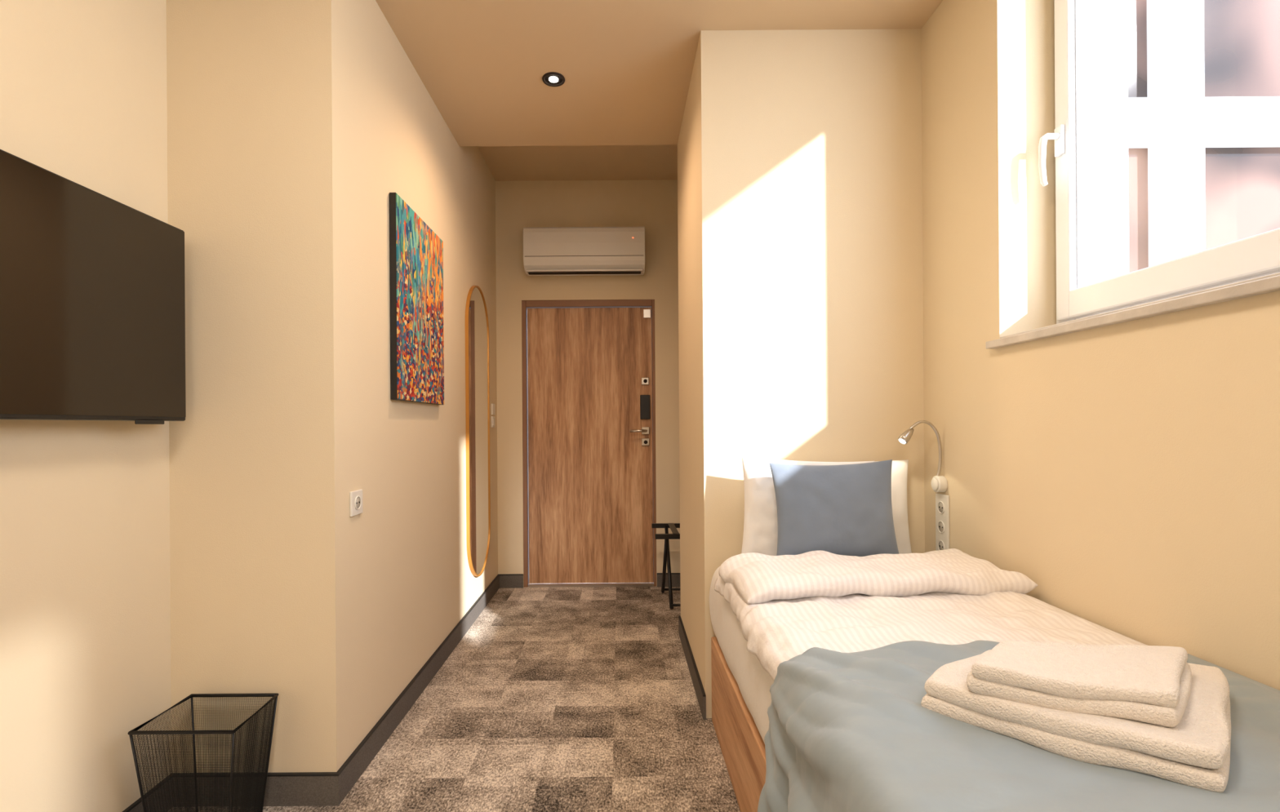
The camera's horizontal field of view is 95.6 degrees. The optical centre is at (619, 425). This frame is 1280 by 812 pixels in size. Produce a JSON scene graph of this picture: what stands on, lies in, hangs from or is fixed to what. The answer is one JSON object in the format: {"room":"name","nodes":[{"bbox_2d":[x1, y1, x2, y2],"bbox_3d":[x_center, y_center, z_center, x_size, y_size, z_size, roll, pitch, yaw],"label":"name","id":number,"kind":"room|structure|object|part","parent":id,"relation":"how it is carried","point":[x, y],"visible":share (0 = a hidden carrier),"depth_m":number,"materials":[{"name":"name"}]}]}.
{"room":"hotel room","nodes":[
{"label":"hotel room","id":0,"kind":"room"},
{"bbox_2d":[0,0,171,811],"bbox_3d":[-1.519,-0.194,-0.676,0.164,2.810,5.048,0,0,0],"label":"wall","id":1,"kind":"structure","parent":0,"point":[85,570],"depth_m":1.55,"materials":[{"name":"paint"}]},
{"bbox_2d":[0,149,186,424],"bbox_3d":[-1.387,-0.301,1.305,0.102,0.598,0.970,0,0,0],"label":"television","id":2,"kind":"object","parent":1,"relation":"attached to","point":[92,289],"visible":1,"depth_m":1.44,"materials":[{"name":"black plastic"}]},
{"bbox_2d":[122,773,173,811],"bbox_3d":[-1.422,1.160,-0.676,0.012,0.100,5.048,0,0,0],"label":"baseboard","id":3,"kind":"structure","parent":1,"relation":"attached to","point":[137,806],"depth_m":1.74,"materials":[{"name":"plastic"}]},
{"bbox_2d":[166,0,497,773],"bbox_3d":[-1.257,-0.301,3.174,0.690,3.020,2.652,0,0,0],"label":"wall","id":4,"kind":"structure","parent":0,"point":[293,125],"depth_m":1.85,"materials":[{"name":"paint"}]},
{"bbox_2d":[172,772,336,807],"bbox_3d":[-1.159,1.158,1.842,0.514,0.100,0.012,0,0,0],"label":"baseboard","id":5,"kind":"structure","parent":4,"relation":"attached to","point":[286,788],"depth_m":1.84,"materials":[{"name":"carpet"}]},
{"bbox_2d":[349,488,362,516],"bbox_3d":[-0.902,0.266,1.990,0.012,0.084,0.084,0,0,0],"label":"power socket","id":6,"kind":"object","parent":4,"relation":"attached to","point":[356,496],"visible":1,"depth_m":1.98,"materials":[{"name":"white plastic"}]},
{"bbox_2d":[389,192,444,404],"bbox_3d":[-0.897,-0.513,2.605,0.028,0.822,0.610,0,0,0],"label":"abstract painting","id":7,"kind":"object","parent":4,"relation":"attached to","point":[416,251],"visible":1,"depth_m":2.50,"materials":[{"name":"painted canvas"},{"name":"black plastic"}]},
{"bbox_2d":[334,574,499,805],"bbox_3d":[-0.896,1.156,3.070,0.012,0.100,2.467,0,0,0],"label":"baseboard","id":8,"kind":"structure","parent":4,"relation":"attached to","point":[353,767],"depth_m":2.35,"materials":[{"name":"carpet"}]},
{"bbox_2d":[465,285,490,576],"bbox_3d":[-0.899,0.036,3.700,0.019,1.840,0.550,0,0,0],"label":"wall mirror","id":9,"kind":"object","parent":4,"relation":"attached to","point":[477,324],"visible":1,"depth_m":3.66,"materials":[{"name":"gold metal"}]},
{"bbox_2d":[491,403,495,427],"bbox_3d":[-0.903,-0.069,4.150,0.014,0.170,0.080,0,0,0],"label":"light switch","id":10,"kind":"object","parent":4,"relation":"attached to","point":[493,406],"visible":1,"depth_m":4.13,"materials":[{"name":"white plastic"}]},
{"bbox_3d":[-0.905,-0.024,4.150,0.010,0.080,0.080,0,0,0],"label":"plate","id":11,"kind":"part","parent":10,"relation":"part of","materials":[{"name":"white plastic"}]},
{"bbox_2d":[173,582,740,811],"bbox_3d":[-0.052,1.250,0.600,3.079,0.100,7.800,0,0,0],"label":"floor","id":12,"kind":"structure","parent":0,"point":[580,699],"depth_m":2.32,"materials":[{"name":"carpet"}]},
{"bbox_2d":[128,693,278,811],"bbox_3d":[-1.207,1.025,1.710,0.292,0.364,0.229,0,0,0],"label":"waste bin","id":13,"kind":"object","parent":12,"relation":"on","point":[256,787],"visible":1,"depth_m":1.68,"materials":[{"name":"black metal"}]},
{"bbox_2d":[528,582,653,587],"bbox_3d":[-0.212,1.192,4.317,0.930,0.018,0.035,0,0,0],"label":"threshold strip","id":14,"kind":"object","parent":12,"relation":"on","point":[632,584],"visible":1,"depth_m":4.30,"materials":[{"name":"metal"}]},
{"bbox_2d":[651,523,680,608],"bbox_3d":[0.519,0.945,3.940,0.575,0.494,0.428,0,0,0],"label":"luggage rack","id":15,"kind":"object","parent":12,"relation":"on","point":[675,535],"visible":0.4,"depth_m":3.90,"materials":[{"name":"black metal"}]},
{"bbox_2d":[709,548,1146,811],"bbox_3d":[0.788,0.809,1.355,0.915,0.771,1.998,0,0,0],"label":"bed","id":16,"kind":"object","parent":12,"relation":"on","point":[766,611],"visible":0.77,"depth_m":1.67,"materials":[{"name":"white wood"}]},
{"bbox_3d":[0.802,0.709,1.355,0.885,0.313,1.998,0,0,0],"label":"mattress","id":17,"kind":"part","parent":16,"relation":"part of","materials":[{"name":"white fabric"}]},
{"bbox_2d":[741,456,874,555],"bbox_3d":[0.711,0.331,2.196,0.513,0.426,0.139,0,0,5],"label":"bed pillow","id":18,"kind":"object","parent":16,"relation":"on","point":[760,535],"visible":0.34,"depth_m":2.17,"materials":[{"name":"white fabric"}]},
{"bbox_2d":[768,459,898,556],"bbox_3d":[0.770,0.311,2.075,0.455,0.369,0.106,0,0,-5],"label":"throw cushion","id":19,"kind":"object","parent":16,"relation":"on","point":[843,509],"visible":0.81,"depth_m":2.04,"materials":[{"name":"blue fabric"}]},
{"bbox_2d":[874,459,911,554],"bbox_3d":[0.880,0.332,2.302,0.553,0.392,0.112,0,0,0],"label":"bed pillow","id":20,"kind":"object","parent":16,"relation":"on","point":[899,468],"visible":0.22,"depth_m":2.28,"materials":[{"name":"white fabric"}]},
{"bbox_2d":[714,575,1146,680],"bbox_3d":[0.780,0.536,1.222,0.903,0.101,1.651,0,0,0],"label":"duvet","id":21,"kind":"object","parent":16,"relation":"on","point":[778,626],"depth_m":1.50,"materials":[{"name":"white fabric"}]},
{"bbox_2d":[757,640,1279,811],"bbox_3d":[0.763,0.684,0.825,0.945,0.450,0.915,0,0,0],"label":"throw","id":22,"kind":"object","parent":16,"relation":"on","point":[847,732],"visible":0.57,"depth_m":0.89,"materials":[{"name":"fabric"}]},
{"bbox_2d":[920,649,1231,792],"bbox_3d":[0.802,0.461,1.012,0.450,0.077,0.367,0,0,-44],"label":"folded towel","id":23,"kind":"object","parent":22,"relation":"on","point":[1195,753],"visible":0.57,"depth_m":0.86,"materials":[{"name":"white fabric"}]},
{"bbox_2d":[966,640,1191,727],"bbox_3d":[0.767,0.409,0.934,0.402,0.064,0.190,0,0,7],"label":"folded towel","id":24,"kind":"object","parent":23,"relation":"on","point":[1148,684],"visible":1,"depth_m":0.91,"materials":[{"name":"white fabric"}]},
{"bbox_2d":[477,145,677,181],"bbox_3d":[-0.191,-1.914,3.917,2.845,0.190,1.167,0,0,0],"label":"ceiling","id":25,"kind":"structure","parent":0,"point":[566,162],"depth_m":4.01,"materials":[{"name":"beige paint"}]},
{"bbox_2d":[495,179,679,587],"bbox_3d":[0.164,-0.311,4.402,2.153,3.020,0.197,0,0,0],"label":"wall","id":26,"kind":"structure","parent":0,"point":[650,204],"depth_m":4.30,"materials":[{"name":"paint"}]},
{"bbox_2d":[499,573,523,588],"bbox_3d":[-0.802,1.156,4.297,0.175,0.100,0.012,0,0,0],"label":"baseboard","id":27,"kind":"structure","parent":26,"relation":"attached to","point":[506,580],"depth_m":4.29,"materials":[{"name":"plastic"}]},
{"bbox_2d":[523,226,644,275],"bbox_3d":[-0.251,-1.253,4.197,0.865,0.330,0.204,0,0,0],"label":"air conditioner","id":28,"kind":"object","parent":26,"relation":"attached to","point":[547,251],"visible":1,"depth_m":4.10,"materials":[{"name":"white plastic"}]},
{"bbox_2d":[521,299,656,586],"bbox_3d":[-0.226,0.135,4.339,0.988,2.133,0.162,0,0,0],"label":"door frame","id":29,"kind":"structure","parent":26,"relation":"in","point":[526,304],"depth_m":4.31,"materials":[{"name":"wood"}]},
{"bbox_2d":[527,307,653,583],"bbox_3d":[-0.219,0.151,4.360,0.930,2.060,0.050,0,0,0],"label":"door leaf","id":30,"kind":"structure","parent":29,"relation":"attached to","point":[590,477],"depth_m":4.33,"materials":[{"name":"brown wood"}]},
{"bbox_2d":[640,377,649,445],"bbox_3d":[0.191,-0.101,4.324,0.073,0.510,0.023,0,0,0],"label":"plates","id":31,"kind":"object","parent":30,"relation":"attached to","point":[644,399],"visible":1,"depth_m":4.31,"materials":[{"name":"black plastic"}]},
{"bbox_3d":[0.152,-0.360,4.296,0.160,1.002,0.077,0,0,0],"label":"lever handle","id":32,"kind":"part","parent":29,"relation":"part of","materials":[{"name":"metal"}]},
{"bbox_2d":[657,573,679,586],"bbox_3d":[0.764,1.145,4.297,0.974,0.100,0.012,0,0,0],"label":"baseboard","id":33,"kind":"structure","parent":26,"relation":"attached to","point":[675,577],"depth_m":4.29,"materials":[{"name":"plastic"}]},
{"bbox_2d":[375,0,942,146],"bbox_3d":[-0.190,-1.809,0.017,2.845,0.400,6.633,0,0,0],"label":"ceiling","id":34,"kind":"structure","parent":0,"point":[626,66],"depth_m":2.48,"materials":[{"name":"paint"}]},
{"bbox_2d":[542,71,564,86],"bbox_3d":[-0.306,-1.605,2.690,0.106,0.012,0.106,0,0,0],"label":"recessed light","id":35,"kind":"object","parent":34,"relation":"in","point":[552,78],"visible":1,"depth_m":2.69,"materials":[{"name":"metal"}]},
{"bbox_3d":[-0.306,-1.605,2.690,0.044,0.004,0.044,0,0,0],"label":"bulb","id":36,"kind":"part","parent":35,"relation":"part of","materials":[{"name":"white glass"}]},
{"bbox_2d":[677,28,924,718],"bbox_3d":[0.792,-0.210,2.850,0.900,2.810,0.966,0,0,0],"label":"wall partition","id":37,"kind":"structure","parent":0,"point":[800,152],"depth_m":2.37,"materials":[{"name":"paint"}]},
{"bbox_2d":[678,616,706,719],"bbox_3d":[0.345,1.148,2.844,0.012,0.100,0.978,0,0,0],"label":"baseboard","id":38,"kind":"structure","parent":37,"relation":"attached to","point":[696,681],"depth_m":2.67,"materials":[{"name":"plastic"}]},
{"bbox_2d":[920,0,1279,690],"bbox_3d":[1.358,-0.414,0.650,0.236,3.210,7.700,0,0,0],"label":"wall","id":39,"kind":"structure","parent":0,"point":[1130,471],"depth_m":1.64,"materials":[{"name":"paint"}]},
{"bbox_2d":[897,420,947,492],"bbox_3d":[1.157,0.120,2.228,0.173,0.278,0.064,0,0,0],"label":"reading lamp","id":40,"kind":"object","parent":39,"relation":"attached to","point":[939,483],"visible":1,"depth_m":2.22,"materials":[{"name":"white plastic"}]},
{"bbox_2d":[935,493,949,551],"bbox_3d":[1.240,0.376,2.215,0.012,0.225,0.092,0,0,0],"label":"power socket","id":41,"kind":"object","parent":39,"relation":"attached to","point":[942,501],"visible":0.91,"depth_m":2.21,"materials":[{"name":"white plastic"}]},
{"bbox_2d":[985,272,1279,349],"bbox_3d":[1.318,-0.271,1.161,0.210,0.036,1.523,0,0,0],"label":"sill","id":42,"kind":"structure","parent":39,"relation":"attached to","point":[1271,282],"depth_m":1.32,"materials":[{"name":"plastic"}]},
{"bbox_2d":[1038,0,1279,324],"bbox_3d":[1.399,-1.015,1.157,0.145,1.450,1.469,0,0,0],"label":"window","id":43,"kind":"structure","parent":39,"relation":"in","point":[1084,4],"depth_m":1.80,"materials":[{"name":"white plastic"}]},
{"bbox_3d":[1.363,-0.851,1.835,0.072,0.188,0.030,0,0,0],"label":"handle","id":44,"kind":"part","parent":43,"relation":"part of","materials":[{"name":"white plastic"}]},
{"bbox_2d":[1075,0,1081,288],"bbox_3d":[1.425,-1.038,1.161,0.011,1.245,1.301,0,0,0],"label":"gasket","id":45,"kind":"object","parent":43,"relation":"attached to","point":[1077,2],"visible":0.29,"depth_m":1.80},
{"bbox_3d":[1.418,-1.027,1.157,0.040,1.385,1.417,0,0,0],"label":"sash","id":46,"kind":"part","parent":43,"relation":"part of","materials":[{"name":"white plastic"}]},
{"label":"outside","id":47,"kind":"structure","parent":0,"visible":0},
{"bbox_3d":[6.787,5.253,-3.500,10.500,0.200,13.000,0,0,0],"label":"ground","id":48,"kind":"structure","parent":47,"visible":0},
{"bbox_3d":[4.731,-1.333,3.150,6.519,13.000,0.300,0,0,0],"label":"facade","id":49,"kind":"object","parent":48,"relation":"on","visible":0},
{"bbox_2d":[1103,0,1279,279],"bbox_3d":[3.286,-1.327,2.945,1.580,2.909,0.090,0,0,0],"label":"bars","id":50,"kind":"object","parent":49,"relation":"attached to","point":[1175,122],"visible":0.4,"depth_m":2.91,"materials":[{"name":"white plastic"}]},
{"bbox_2d":[1127,0,1279,272],"bbox_3d":[3.286,-1.327,2.990,1.500,2.809,0.019,0,0,0],"label":"pane","id":51,"kind":"object","parent":49,"relation":"attached to","point":[1242,37],"visible":0.33,"depth_m":2.98,"materials":[{"name":"clear glass"}]}
]}

